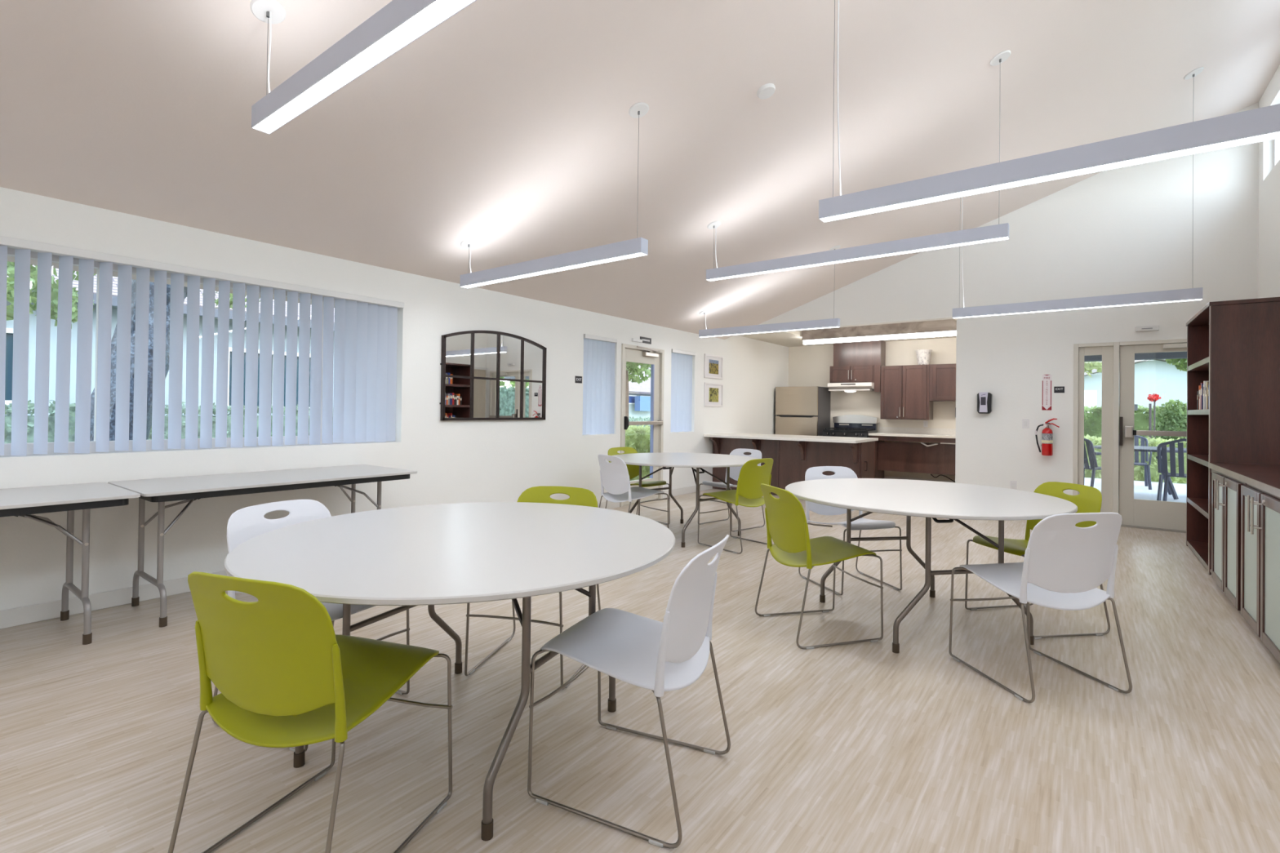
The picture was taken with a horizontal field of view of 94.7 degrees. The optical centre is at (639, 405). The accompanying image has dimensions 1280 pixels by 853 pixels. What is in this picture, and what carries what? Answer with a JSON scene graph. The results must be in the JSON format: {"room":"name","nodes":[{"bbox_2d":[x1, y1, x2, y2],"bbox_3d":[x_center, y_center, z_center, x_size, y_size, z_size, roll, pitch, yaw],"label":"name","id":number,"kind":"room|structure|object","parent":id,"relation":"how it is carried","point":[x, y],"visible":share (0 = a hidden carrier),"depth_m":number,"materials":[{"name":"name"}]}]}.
{"room":"common room","nodes":[
{"label":"common room","id":0,"kind":"room"},
{"bbox_2d":[0,186,788,610],"bbox_3d":[-1.671,-0.044,5.724,0.160,2.600,15.430,0,-1,37],"label":"wall","id":1,"kind":"structure","parent":0,"point":[454,461],"depth_m":4.98,"materials":[{"name":"white paint"}]},
{"bbox_2d":[0,247,394,456],"bbox_3d":[-3.235,-0.309,3.739,0.050,1.200,3.570,0,-1,37],"label":"window","id":2,"kind":"structure","parent":1,"relation":"in","point":[11,251],"depth_m":3.62,"materials":[{"name":"white plastic"}]},
{"bbox_2d":[0,235,404,455],"bbox_3d":[-3.131,-0.311,3.668,0.089,1.194,3.542,0,-1,37],"label":"vertical blind","id":3,"kind":"object","parent":2,"relation":"attached to","point":[361,405],"visible":1,"depth_m":3.90,"materials":[{"name":"white plastic"}]},
{"bbox_2d":[0,501,619,629],"bbox_3d":[-3.215,1.170,3.543,0.012,0.100,9.820,0,-1,37],"label":"baseboard","id":4,"kind":"structure","parent":1,"relation":"attached to","point":[12,617],"depth_m":3.51,"materials":[{"name":"white plastic"}]},
{"bbox_2d":[439,330,546,420],"bbox_3d":[-1.422,-0.296,5.890,0.032,0.884,1.301,0,-1,37],"label":"wall mirror","id":5,"kind":"object","parent":1,"relation":"attached to","point":[486,375],"visible":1,"depth_m":5.83,"materials":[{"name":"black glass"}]},
{"bbox_2d":[574,376,582,383],"bbox_3d":[-0.714,-0.301,6.854,0.006,0.080,0.115,0,-1,37],"label":"exit sign","id":6,"kind":"object","parent":1,"relation":"attached to","point":[578,379],"visible":1,"depth_m":6.85,"materials":[{"name":"black"}]},
{"bbox_2d":[582,333,617,435],"bbox_3d":[-0.499,-0.243,7.177,0.070,1.192,0.605,0,-1,37],"label":"vertical blind","id":7,"kind":"object","parent":1,"relation":"attached to","point":[598,372],"visible":0.91,"depth_m":7.19,"materials":[{"name":"white plastic"}]},
{"bbox_2d":[619,343,664,506],"bbox_3d":[0.012,0.256,7.870,0.268,2.075,0.930,0,-1,37],"label":"door","id":8,"kind":"structure","parent":1,"relation":"in","point":[629,353],"depth_m":8.08,"materials":[{"name":"beige paint"}]},
{"bbox_2d":[640,336,651,344],"bbox_3d":[0.076,-0.873,7.897,0.007,0.078,0.250,0,-1,37],"label":"door sign","id":9,"kind":"object","parent":1,"relation":"attached to","point":[646,340],"visible":1,"depth_m":7.90,"materials":[{"name":"black"}]},
{"bbox_2d":[670,348,695,431],"bbox_3d":[0.618,-0.208,8.660,0.070,1.192,0.621,0,-1,37],"label":"vertical blind","id":10,"kind":"object","parent":1,"relation":"attached to","point":[681,360],"visible":0.88,"depth_m":8.66,"materials":[{"name":"white plastic"}]},
{"bbox_2d":[662,484,711,498],"bbox_3d":[0.712,1.259,8.753,0.012,0.100,1.330,0,-1,37],"label":"baseboard","id":11,"kind":"structure","parent":1,"relation":"attached to","point":[679,491],"depth_m":8.70,"materials":[{"name":"white plastic"}]},
{"bbox_2d":[703,353,723,379],"bbox_3d":[1.169,-0.612,9.336,0.022,0.370,0.560,0,-1,37],"label":"framed picture","id":12,"kind":"object","parent":1,"relation":"attached to","point":[713,364],"visible":1,"depth_m":9.34,"materials":[{"name":"white"}]},
{"bbox_2d":[709,359,718,374],"bbox_3d":[1.172,-0.611,9.343,0.002,0.220,0.295,0,-1,37],"label":"print","id":13,"kind":"object","parent":12,"relation":"attached to","point":[713,363],"depth_m":9.34},
{"bbox_2d":[703,382,723,406],"bbox_3d":[1.169,-0.167,9.340,0.022,0.372,0.560,0,-1,37],"label":"framed picture","id":14,"kind":"object","parent":1,"relation":"attached to","point":[713,393],"visible":1,"depth_m":9.34,"materials":[{"name":"white"}]},
{"bbox_2d":[709,387,718,402],"bbox_3d":[1.172,-0.167,9.348,0.002,0.222,0.295,0,-1,37],"label":"print","id":15,"kind":"object","parent":14,"relation":"attached to","point":[713,392],"depth_m":9.34},
{"bbox_2d":[0,488,1279,852],"bbox_3d":[0.813,1.310,3.830,6.420,0.080,15.430,0,-1,37],"label":"floor","id":16,"kind":"structure","parent":0,"point":[867,747],"depth_m":2.27,"materials":[{"name":"plastic"}]},
{"bbox_2d":[0,482,140,644],"bbox_3d":[-3.382,0.830,2.655,0.780,0.762,1.593,0,-1,37],"label":"folding table","id":17,"kind":"object","parent":16,"relation":"on","point":[25,502],"visible":1,"depth_m":3.04,"materials":[{"name":"grey laminate"}]},
{"bbox_2d":[107,464,417,627],"bbox_3d":[-2.418,0.852,3.934,0.780,0.762,1.585,0,-1,37],"label":"folding table","id":18,"kind":"object","parent":16,"relation":"on","point":[189,488],"visible":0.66,"depth_m":3.58,"materials":[{"name":"grey laminate"}]},
{"bbox_2d":[168,571,452,852],"bbox_3d":[-0.899,0.824,1.679,0.513,0.817,0.565,1,0,18],"label":"chair","id":19,"kind":"object","parent":16,"relation":"on","point":[282,672],"visible":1,"depth_m":1.49,"materials":[{"name":"yellow"}]},
{"bbox_2d":[211,499,409,751],"bbox_3d":[-1.323,0.825,2.410,0.565,0.817,0.513,0,-1,24],"label":"chair","id":20,"kind":"object","parent":16,"relation":"on","point":[246,523],"visible":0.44,"depth_m":2.44,"materials":[{"name":"white"}]},
{"bbox_2d":[224,502,675,841],"bbox_3d":[-0.637,0.862,2.219,1.528,0.757,1.528,0,-1,24],"label":"round table","id":21,"kind":"object","parent":16,"relation":"on","point":[409,557],"visible":0.82,"depth_m":1.92,"materials":[{"name":"grey laminate"}]},
{"bbox_2d":[464,485,600,689],"bbox_3d":[-0.495,0.839,2.888,0.513,0.817,0.565,1,0,15],"label":"chair","id":22,"kind":"object","parent":16,"relation":"on","point":[578,496],"visible":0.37,"depth_m":3.09,"materials":[{"name":"yellow"}]},
{"bbox_2d":[527,534,730,848],"bbox_3d":[-0.006,0.837,1.972,0.565,0.817,0.513,0,-1,24],"label":"chair","id":23,"kind":"object","parent":16,"relation":"on","point":[672,654],"visible":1,"depth_m":1.87,"materials":[{"name":"white"}]},
{"bbox_2d":[598,454,668,528],"bbox_3d":[-0.086,0.865,5.551,0.565,0.817,0.513,1,-1,-36],"label":"chair","id":24,"kind":"object","parent":16,"relation":"on","point":[614,475],"visible":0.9,"depth_m":5.44,"materials":[{"name":"white"}]},
{"bbox_2d":[604,447,670,524],"bbox_3d":[-0.035,0.872,6.351,0.513,0.817,0.565,1,-1,-45],"label":"chair","id":25,"kind":"object","parent":16,"relation":"on","point":[633,470],"visible":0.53,"depth_m":6.47,"materials":[{"name":"yellow"}]},
{"bbox_2d":[606,452,759,547],"bbox_3d":[0.427,0.904,5.874,1.528,0.757,1.528,1,-1,-41],"label":"round table","id":26,"kind":"object","parent":16,"relation":"on","point":[664,460],"visible":0.76,"depth_m":5.71,"materials":[{"name":"plastic"}]},
{"bbox_2d":[697,448,764,532],"bbox_3d":[0.988,0.884,6.342,0.565,0.817,0.513,1,-1,-40],"label":"chair","id":27,"kind":"object","parent":16,"relation":"on","point":[734,471],"visible":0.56,"depth_m":6.44,"materials":[{"name":"white"}]},
{"bbox_2d":[697,457,774,554],"bbox_3d":[0.896,0.876,5.403,0.513,0.817,0.565,1,-1,-42],"label":"chair","id":28,"kind":"object","parent":16,"relation":"on","point":[748,493],"visible":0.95,"depth_m":5.25,"materials":[{"name":"yellow"}]},
{"bbox_2d":[709,437,874,495],"bbox_3d":[2.209,0.914,8.802,2.331,0.825,0.860,0,-1,37],"label":"kitchen island","id":29,"kind":"object","parent":16,"relation":"on","point":[792,460],"visible":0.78,"depth_m":8.50,"materials":[{"name":"brown wood"}]},
{"bbox_2d":[703,432,878,443],"bbox_3d":[2.224,0.480,8.835,2.310,0.037,1.060,0,-1,37],"label":"island countertop","id":30,"kind":"structure","parent":29,"relation":"on","point":[735,435],"depth_m":8.51,"materials":[{"name":"white stone"}]},
{"bbox_2d":[775,386,830,435],"bbox_3d":[3.070,0.501,11.129,0.800,1.690,0.738,0,-1,37],"label":"refrigerator","id":31,"kind":"object","parent":16,"relation":"on","point":[800,410],"visible":0.6,"depth_m":10.84,"materials":[{"name":"grey"}]},
{"bbox_2d":[755,484,883,649],"bbox_3d":[0.997,0.861,3.351,0.565,0.817,0.513,1,0,-14],"label":"chair","id":32,"kind":"object","parent":16,"relation":"on","point":[787,526],"visible":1,"depth_m":3.26,"materials":[{"name":"yellow"}]},
{"bbox_2d":[798,466,902,595],"bbox_3d":[1.508,0.874,4.263,0.513,0.817,0.565,1,0,-16],"label":"chair","id":33,"kind":"object","parent":16,"relation":"on","point":[814,473],"visible":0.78,"depth_m":4.39,"materials":[{"name":"white"}]},
{"bbox_2d":[822,414,878,437],"bbox_3d":[3.776,0.752,10.597,0.790,1.175,0.711,0,-1,37],"label":"stove","id":34,"kind":"object","parent":16,"relation":"on","point":[847,425],"visible":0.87,"depth_m":10.64,"materials":[{"name":"black metal"}]},
{"bbox_2d":[822,428,877,433],"bbox_3d":[3.787,0.459,10.613,0.787,0.042,0.600,0,-1,37],"label":"cooktop","id":35,"kind":"object","parent":34,"relation":"in","point":[835,430],"depth_m":10.41,"materials":[{"name":"black metal"}]},
{"bbox_2d":[868,426,955,478],"bbox_3d":[4.787,0.874,9.902,1.663,0.975,0.659,0,-1,37],"label":"kitchen counter","id":36,"kind":"object","parent":16,"relation":"on","point":[910,457],"depth_m":9.90,"materials":[{"name":"brown wood"}]},
{"bbox_2d":[868,432,955,438],"bbox_3d":[4.791,0.507,9.905,1.663,0.036,0.659,0,-1,37],"label":"countertop","id":37,"kind":"structure","parent":36,"relation":"on","point":[917,435],"depth_m":9.82,"materials":[{"name":"white stone"}]},
{"bbox_2d":[785,478,1077,653],"bbox_3d":[1.644,0.899,3.498,1.528,0.757,1.528,1,0,-10],"label":"round table","id":38,"kind":"object","parent":16,"relation":"on","point":[955,501],"visible":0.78,"depth_m":3.23,"materials":[{"name":"plastic"}]},
{"bbox_2d":[964,481,1110,639],"bbox_3d":[2.354,0.878,3.514,0.565,0.817,0.513,1,0,-11],"label":"chair","id":39,"kind":"object","parent":16,"relation":"on","point":[1089,500],"visible":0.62,"depth_m":3.52,"materials":[{"name":"yellow"}]},
{"bbox_2d":[948,512,1132,702],"bbox_3d":[1.861,0.866,2.777,0.513,0.817,0.565,1,0,-11],"label":"chair","id":40,"kind":"object","parent":16,"relation":"on","point":[1064,566],"visible":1,"depth_m":2.57,"materials":[{"name":"white"}]},
{"bbox_2d":[1209,468,1244,610],"bbox_3d":[4.282,0.896,3.937,0.662,0.834,1.235,0,-1,37],"label":"base cabinet","id":41,"kind":"object","parent":16,"relation":"on","point":[1224,490],"visible":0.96,"depth_m":3.96,"materials":[{"name":"brown wood"}]},
{"bbox_2d":[1208,462,1279,497],"bbox_3d":[3.987,0.450,3.494,0.614,0.040,2.312,0,-1,37],"label":"countertop","id":42,"kind":"structure","parent":41,"relation":"on","point":[1266,478],"depth_m":3.75,"materials":[{"name":"brown wood"}]},
{"bbox_2d":[1186,297,1279,574],"bbox_3d":[5.078,0.265,4.944,0.608,2.130,1.321,0,-1,37],"label":"bookcase","id":43,"kind":"object","parent":16,"relation":"on","point":[1233,346],"visible":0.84,"depth_m":4.54,"materials":[{"name":"brown wood"}]},
{"bbox_2d":[1203,381,1208,408],"bbox_3d":[4.964,-0.088,5.078,0.154,0.250,0.038,0,-1,37],"label":"book","id":44,"kind":"object","parent":43,"relation":"on","point":[1204,382],"visible":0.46,"depth_m":5.11,"materials":[{"name":"white paper"}]},
{"bbox_2d":[1205,382,1208,408],"bbox_3d":[4.898,-0.083,4.994,0.146,0.237,0.040,0,-1,37],"label":"book","id":45,"kind":"object","parent":43,"relation":"on","point":[1206,383],"visible":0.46,"depth_m":5.02,"materials":[{"name":"beige paper"}]},
{"bbox_2d":[1240,483,1279,663],"bbox_3d":[3.589,0.880,3.017,0.662,0.834,1.062,0,-1,37],"label":"base cabinet","id":46,"kind":"object","parent":16,"relation":"on","point":[1260,508],"visible":0.98,"depth_m":3.17,"materials":[{"name":"brown wood"}]},
{"bbox_2d":[0,0,1279,339],"bbox_3d":[-0.099,-2.215,2.842,7.400,2.667,12.660,0,-1,37],"label":"ceiling","id":47,"kind":"structure","parent":0,"point":[507,126],"depth_m":3.97,"materials":[{"name":"beige paint"}]},
{"bbox_2d":[249,0,476,133],"bbox_3d":[-0.720,-1.897,1.924,2.475,1.328,0.136,0,-1,37],"label":"pendant light","id":48,"kind":"object","parent":47,"relation":"hanging from","point":[399,23],"visible":1,"depth_m":2.16,"materials":[{"name":"white"}]},
{"bbox_2d":[459,102,648,288],"bbox_3d":[-0.717,-1.470,4.373,1.895,0.972,0.136,0,-1,37],"label":"pendant light","id":49,"kind":"object","parent":47,"relation":"hanging from","point":[638,246],"visible":1,"depth_m":4.19,"materials":[{"name":"white"}]},
{"bbox_2d":[462,253,645,288],"bbox_3d":[-0.724,-0.988,4.369,1.877,0.006,0.067,0,-1,37],"label":"diffuser","id":50,"kind":"object","parent":49,"relation":"attached to","point":[611,257],"depth_m":4.27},
{"bbox_2d":[756,83,775,99],"bbox_3d":[0.848,-2.111,3.963,0.121,0.060,0.124,0,-1,37],"label":"smoke detector","id":51,"kind":"object","parent":47,"relation":"attached to","point":[766,91],"visible":1,"depth_m":3.94,"materials":[{"name":"white"}]},
{"bbox_2d":[698,245,840,337],"bbox_3d":[1.592,-1.410,7.516,1.910,0.958,0.136,0,-1,37],"label":"pendant light","id":52,"kind":"object","parent":47,"relation":"hanging from","point":[832,322],"visible":0.88,"depth_m":7.42,"materials":[{"name":"white"}]},
{"bbox_2d":[702,326,839,337],"bbox_3d":[1.585,-0.935,7.512,1.892,0.006,0.067,0,-1,37],"label":"diffuser","id":53,"kind":"object","parent":52,"relation":"attached to","point":[789,328],"depth_m":7.50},
{"bbox_2d":[706,49,1010,280],"bbox_3d":[1.651,-1.867,4.949,2.480,1.333,0.136,0,-1,37],"label":"pendant light","id":54,"kind":"object","parent":47,"relation":"hanging from","point":[997,232],"visible":1,"depth_m":4.73,"materials":[{"name":"white"}]},
{"bbox_2d":[707,236,1008,280],"bbox_3d":[1.643,-1.205,4.944,2.462,0.006,0.067,0,-1,37],"label":"diffuser","id":55,"kind":"object","parent":54,"relation":"attached to","point":[975,240],"depth_m":4.80,"materials":[{"name":"plastic"}]},
{"bbox_2d":[818,0,1279,222],"bbox_3d":[1.810,-2.000,2.477,2.120,2.062,0.136,0,-1,37],"label":"pendant light","id":56,"kind":"object","parent":47,"relation":"hanging from","point":[1260,124],"visible":1,"depth_m":2.45,"materials":[{"name":"white"}]},
{"bbox_2d":[820,131,1279,222],"bbox_3d":[1.798,-0.973,2.469,2.102,0.006,0.067,0,-1,37],"label":"diffuser","id":57,"kind":"object","parent":56,"relation":"attached to","point":[1242,138],"depth_m":2.47,"materials":[{"name":"plastic"}]},
{"bbox_2d":[952,66,1204,318],"bbox_3d":[4.079,-1.915,5.649,1.925,1.996,0.136,0,-1,37],"label":"pendant light","id":58,"kind":"object","parent":47,"relation":"hanging from","point":[1189,294],"visible":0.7,"depth_m":5.50,"materials":[{"name":"white"}]},
{"bbox_2d":[953,298,1201,318],"bbox_3d":[4.067,-0.920,5.642,1.907,0.006,0.067,0,-1,37],"label":"diffuser","id":59,"kind":"object","parent":58,"relation":"attached to","point":[1147,301],"depth_m":5.59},
{"bbox_2d":[736,319,956,346],"bbox_3d":[3.574,-1.360,9.723,3.710,0.380,2.768,0,-1,37],"label":"ceiling","id":60,"kind":"structure","parent":0,"point":[794,338],"depth_m":10.25,"materials":[{"name":"beige paint"}]},
{"bbox_2d":[803,335,879,344],"bbox_3d":[3.326,-1.108,9.772,1.238,0.128,0.140,0,-1,37],"label":"strip light","id":61,"kind":"object","parent":60,"relation":"attached to","point":[875,337],"visible":0.66,"depth_m":9.69,"materials":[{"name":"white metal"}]},
{"bbox_2d":[802,319,956,340],"bbox_3d":[3.749,-1.287,9.349,2.420,0.358,0.028,0,-1,37],"label":"trim","id":62,"kind":"structure","parent":60,"relation":"attached to","point":[947,325],"depth_m":9.28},
{"bbox_2d":[879,330,956,340],"bbox_3d":[4.316,-1.102,9.026,1.222,0.128,0.140,0,-1,37],"label":"strip light","id":63,"kind":"object","parent":60,"relation":"attached to","point":[952,333],"visible":0.42,"depth_m":9.00,"materials":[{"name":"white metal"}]},
{"bbox_2d":[788,337,956,480],"bbox_3d":[4.345,0.068,10.757,3.710,2.600,0.150,0,-1,37],"label":"wall","id":64,"kind":"structure","parent":0,"point":[808,366],"depth_m":10.67,"materials":[{"name":"beige paint"}]},
{"bbox_2d":[829,340,885,392],"bbox_3d":[3.950,-0.696,10.732,0.893,0.918,0.386,0,-1,37],"label":"upper cabinet","id":65,"kind":"object","parent":64,"relation":"attached to","point":[859,362],"visible":1,"depth_m":10.59,"materials":[{"name":"brown wood"}]},
{"bbox_2d":[827,382,874,392],"bbox_3d":[3.872,-0.320,10.709,0.780,0.166,0.486,0,-1,37],"label":"range hood","id":66,"kind":"object","parent":65,"relation":"attached to","point":[868,386],"visible":0.85,"depth_m":10.55,"materials":[{"name":"white"}]},
{"bbox_2d":[880,364,933,419],"bbox_3d":[4.618,-0.223,10.220,0.780,0.930,0.386,0,-1,37],"label":"upper cabinet","id":67,"kind":"object","parent":64,"relation":"attached to","point":[904,389],"visible":1,"depth_m":10.08,"materials":[{"name":"brown wood"}]},
{"bbox_2d":[915,349,932,364],"bbox_3d":[4.840,-0.816,10.054,0.256,0.255,0.256,0,-1,37],"label":"bucket","id":68,"kind":"object","parent":67,"relation":"on","point":[923,356],"visible":0.88,"depth_m":9.97,"materials":[{"name":"ceramic"}]},
{"bbox_2d":[879,426,955,435],"bbox_3d":[4.988,0.442,10.164,1.655,0.102,0.011,0,-1,37],"label":"backsplash","id":69,"kind":"structure","parent":64,"relation":"attached to","point":[882,429],"depth_m":10.26,"materials":[{"name":"white stone"}]},
{"bbox_2d":[884,475,955,482],"bbox_3d":[5.003,1.321,10.137,1.600,0.100,0.012,0,-1,37],"label":"baseboard","id":70,"kind":"structure","parent":64,"relation":"attached to","point":[885,477],"depth_m":10.31,"materials":[{"name":"white plastic"}]},
{"bbox_2d":[928,363,955,401],"bbox_3d":[5.249,-0.378,9.770,0.762,0.613,0.350,0,-1,37],"label":"upper cabinet","id":71,"kind":"object","parent":64,"relation":"attached to","point":[942,376],"visible":0.53,"depth_m":9.75,"materials":[{"name":"brown wood"}]},
{"bbox_2d":[746,102,1258,495],"bbox_3d":[4.021,-0.887,7.736,6.020,4.453,0.150,0,-1,37],"label":"wall","id":72,"kind":"structure","parent":0,"point":[1129,229],"depth_m":6.94,"materials":[{"name":"white paint"}]},
{"bbox_2d":[977,391,992,413],"bbox_3d":[4.300,-0.032,7.353,0.155,0.265,0.103,0,-1,37],"label":"soap dispenser","id":73,"kind":"object","parent":72,"relation":"attached to","point":[984,398],"visible":1,"depth_m":7.31,"materials":[{"name":"black plastic"}]},
{"bbox_2d":[1009,480,1017,489],"bbox_3d":[4.561,0.977,7.197,0.070,0.115,0.010,0,-1,37],"label":"switch plate","id":74,"kind":"object","parent":72,"relation":"attached to","point":[1013,484],"visible":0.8,"depth_m":7.19,"materials":[{"name":"white"}]},
{"bbox_2d":[1022,418,1029,428],"bbox_3d":[4.668,0.218,7.130,0.075,0.115,0.010,0,-1,37],"label":"switch plate","id":75,"kind":"object","parent":72,"relation":"attached to","point":[1025,422],"visible":1,"depth_m":7.13,"materials":[{"name":"white"}]},
{"bbox_2d":[1041,374,1051,409],"bbox_3d":[4.840,-0.156,7.010,0.094,0.422,0.004,0,-1,37],"label":"sign","id":76,"kind":"object","parent":72,"relation":"attached to","point":[1046,379],"visible":1,"depth_m":7.01,"materials":[{"name":"white"}]},
{"bbox_2d":[1035,418,1059,455],"bbox_3d":[4.800,0.369,6.946,0.238,0.437,0.141,0,-1,37],"label":"fire extinguisher","id":77,"kind":"object","parent":72,"relation":"attached to","point":[1046,445],"visible":1,"depth_m":6.90,"materials":[{"name":"red metal"}]},
{"bbox_2d":[1053,386,1064,392],"bbox_3d":[4.936,-0.186,6.937,0.100,0.074,0.006,0,-1,37],"label":"exit sign","id":78,"kind":"object","parent":72,"relation":"attached to","point":[1061,388],"visible":1,"depth_m":6.93,"materials":[{"name":"black"}]},
{"bbox_2d":[1072,338,1186,533],"bbox_3d":[5.597,0.319,6.465,1.360,2.060,0.210,0,-1,37],"label":"door","id":79,"kind":"structure","parent":72,"relation":"in","point":[1157,515],"depth_m":6.57,"materials":[{"name":"beige paint"}]},
{"bbox_2d":[1077,346,1113,512],"bbox_3d":[5.223,0.337,6.759,0.317,2.020,0.050,0,-1,37],"label":"window","id":80,"kind":"structure","parent":79,"relation":"in","point":[1107,352],"depth_m":6.69,"materials":[{"name":"beige paint"}]},
{"bbox_2d":[1135,325,1159,331],"bbox_3d":[5.556,-0.844,6.457,0.197,0.053,0.043,0,-1,37],"label":"exit sign","id":81,"kind":"object","parent":72,"relation":"attached to","point":[1146,328],"visible":1,"depth_m":6.44,"materials":[{"name":"white plastic"}]},
{"bbox_3d":[7.812,-1.149,7.156,6.150,0.140,3.600,0,-1,37],"label":"porch","id":82,"kind":"object","parent":72,"relation":"attached to","visible":0},
{"bbox_2d":[1084,351,1186,361],"bbox_3d":[8.847,-0.886,8.532,6.150,0.340,0.150,0,-1,37],"label":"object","id":83,"kind":"structure","parent":82,"relation":"attached to","point":[1169,355],"depth_m":9.12,"materials":[{"name":"grey"}]},
{"bbox_2d":[1257,64,1279,298],"bbox_3d":[2.551,-0.962,0.918,0.160,4.460,12.810,0,-1,37],"label":"wall","id":84,"kind":"structure","parent":0,"point":[1268,213],"depth_m":5.64,"materials":[{"name":"white paint"}]},
{"bbox_2d":[1273,137,1279,167],"bbox_3d":[5.804,-2.542,5.196,0.050,0.635,1.415,0,-1,37],"label":"window","id":85,"kind":"structure","parent":84,"relation":"in","point":[1277,141],"depth_m":5.73,"materials":[{"name":"white glass"}]},
{"label":"outside","id":86,"kind":"structure","parent":0,"visible":0},
{"bbox_3d":[15.028,1.770,19.952,120.000,0.200,130.000,0,-1,37],"label":"ground","id":87,"kind":"structure","parent":86,"visible":0},
{"bbox_2d":[6,261,260,441],"bbox_3d":[-4.597,-0.998,5.517,3.990,4.634,4.629,0,-1,37],"label":"tree","id":88,"kind":"object","parent":87,"relation":"on","point":[11,265],"visible":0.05,"depth_m":5.62,"materials":[{"name":"green plant"}]},
{"bbox_2d":[4,400,333,443],"bbox_3d":[-6.789,0.604,7.115,1.132,1.403,9.446,0,-1,37],"label":"hedge","id":89,"kind":"object","parent":87,"relation":"on","point":[30,423],"visible":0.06,"depth_m":6.84,"materials":[{"name":"green plant"}]},
{"bbox_2d":[4,265,334,415],"bbox_3d":[-9.399,-1.054,8.040,3.700,4.670,18.500,0,-1,37],"label":"house","id":90,"kind":"structure","parent":87,"relation":"on","point":[33,318],"depth_m":8.19,"materials":[{"name":"white"}]},
{"bbox_2d":[625,425,650,480],"bbox_3d":[-0.154,0.861,11.165,1.245,1.112,4.148,0,-1,37],"label":"hedge","id":91,"kind":"object","parent":87,"relation":"on","point":[637,438],"visible":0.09,"depth_m":10.71,"materials":[{"name":"green plant"}]},
{"bbox_2d":[625,361,650,418],"bbox_3d":[-0.415,-0.546,14.800,2.660,3.994,2.714,0,-1,37],"label":"tree","id":92,"kind":"object","parent":87,"relation":"on","point":[633,368],"visible":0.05,"depth_m":14.94,"materials":[{"name":"green plant"}]},
{"bbox_2d":[627,365,650,418],"bbox_3d":[-0.467,-0.348,28.535,3.900,3.800,16.000,0,-1,37],"label":"house","id":93,"kind":"structure","parent":87,"relation":"on","point":[639,395],"depth_m":26.48,"materials":[{"name":"white"}]},
{"bbox_2d":[628,416,650,427],"bbox_3d":[-0.643,0.934,20.825,1.274,1.110,7.800,0,-1,37],"label":"hedge","id":94,"kind":"object","parent":87,"relation":"on","point":[630,419],"visible":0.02,"depth_m":21.21,"materials":[{"name":"green plant"}]},
{"bbox_2d":[1084,360,1102,377],"bbox_3d":[9.737,-0.444,14.027,2.986,4.019,2.962,0,-1,37],"label":"tree","id":95,"kind":"object","parent":87,"relation":"on","point":[1089,366],"visible":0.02,"depth_m":13.15,"materials":[{"name":"green plant"}]},
{"bbox_2d":[1084,404,1185,439],"bbox_3d":[12.451,0.793,14.834,8.319,1.651,1.284,0,-1,37],"label":"hedge","id":96,"kind":"object","parent":87,"relation":"on","point":[1092,421],"visible":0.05,"depth_m":14.94,"materials":[{"name":"green plant"}]},
{"bbox_2d":[1084,477,1186,502],"bbox_3d":[10.178,1.464,6.994,10.150,0.088,6.140,0,-1,37],"label":"patio slab","id":97,"kind":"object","parent":87,"relation":"on","point":[1140,491],"depth_m":9.90,"materials":[{"name":"concrete"}]},
{"bbox_2d":[1084,438,1119,487],"bbox_3d":[7.127,0.933,9.406,0.684,0.950,0.608,1,0,-18],"label":"patio chair","id":98,"kind":"object","parent":97,"relation":"on","point":[1091,454],"visible":0.27,"depth_m":9.12,"materials":[{"name":"grey plastic"}]},
{"bbox_2d":[1093,445,1186,499],"bbox_3d":[7.931,1.037,9.284,1.240,0.745,1.240,0,-1,37],"label":"patio table","id":99,"kind":"object","parent":97,"relation":"on","point":[1171,491],"visible":0.36,"depth_m":8.87,"materials":[{"name":"grey plastic"}]},
{"bbox_2d":[1133,435,1151,489],"bbox_3d":[8.608,0.959,10.397,0.608,0.950,0.684,0,-1,37],"label":"patio chair","id":100,"kind":"object","parent":97,"relation":"on","point":[1144,455],"visible":0.34,"depth_m":10.42,"materials":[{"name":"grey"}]},
{"bbox_2d":[1155,438,1186,501],"bbox_3d":[7.661,0.930,8.243,0.684,0.950,0.608,1,-1,-41],"label":"patio chair","id":101,"kind":"object","parent":97,"relation":"on","point":[1163,463],"visible":0.53,"depth_m":8.23,"materials":[{"name":"grey plastic"}]},
{"bbox_2d":[1084,359,1186,413],"bbox_3d":[22.793,-0.047,25.088,9.800,3.700,8.500,0,-1,37],"label":"house","id":102,"kind":"structure","parent":87,"relation":"on","point":[1157,376],"depth_m":22.73,"materials":[{"name":"white"}]},
{"bbox_2d":[1084,434,1186,484],"bbox_3d":[10.025,1.064,11.646,5.284,0.959,1.001,0,-1,37],"label":"lawn","id":103,"kind":"structure","parent":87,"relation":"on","point":[1139,470],"depth_m":11.42,"materials":[{"name":"green plant"}]},
{"bbox_2d":[1146,393,1161,439],"bbox_3d":[10.873,0.600,12.464,0.190,1.721,0.206,1,0,-16],"label":"ornament","id":104,"kind":"object","parent":87,"relation":"on","point":[1153,397],"visible":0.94,"depth_m":12.48,"materials":[{"name":"red metal"}]},
{"bbox_2d":[1138,398,1186,445],"bbox_3d":[11.967,0.803,13.154,1.147,1.915,1.414,1,-1,-44],"label":"bush","id":105,"kind":"object","parent":87,"relation":"on","point":[1171,418],"visible":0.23,"depth_m":13.02,"materials":[{"name":"green plant"}]},
{"bbox_2d":[1164,358,1186,371],"bbox_3d":[12.067,-0.521,12.150,2.946,4.199,2.869,0,-1,41],"label":"tree","id":106,"kind":"object","parent":87,"relation":"on","point":[1182,365],"visible":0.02,"depth_m":13.04,"materials":[{"name":"green plant"}]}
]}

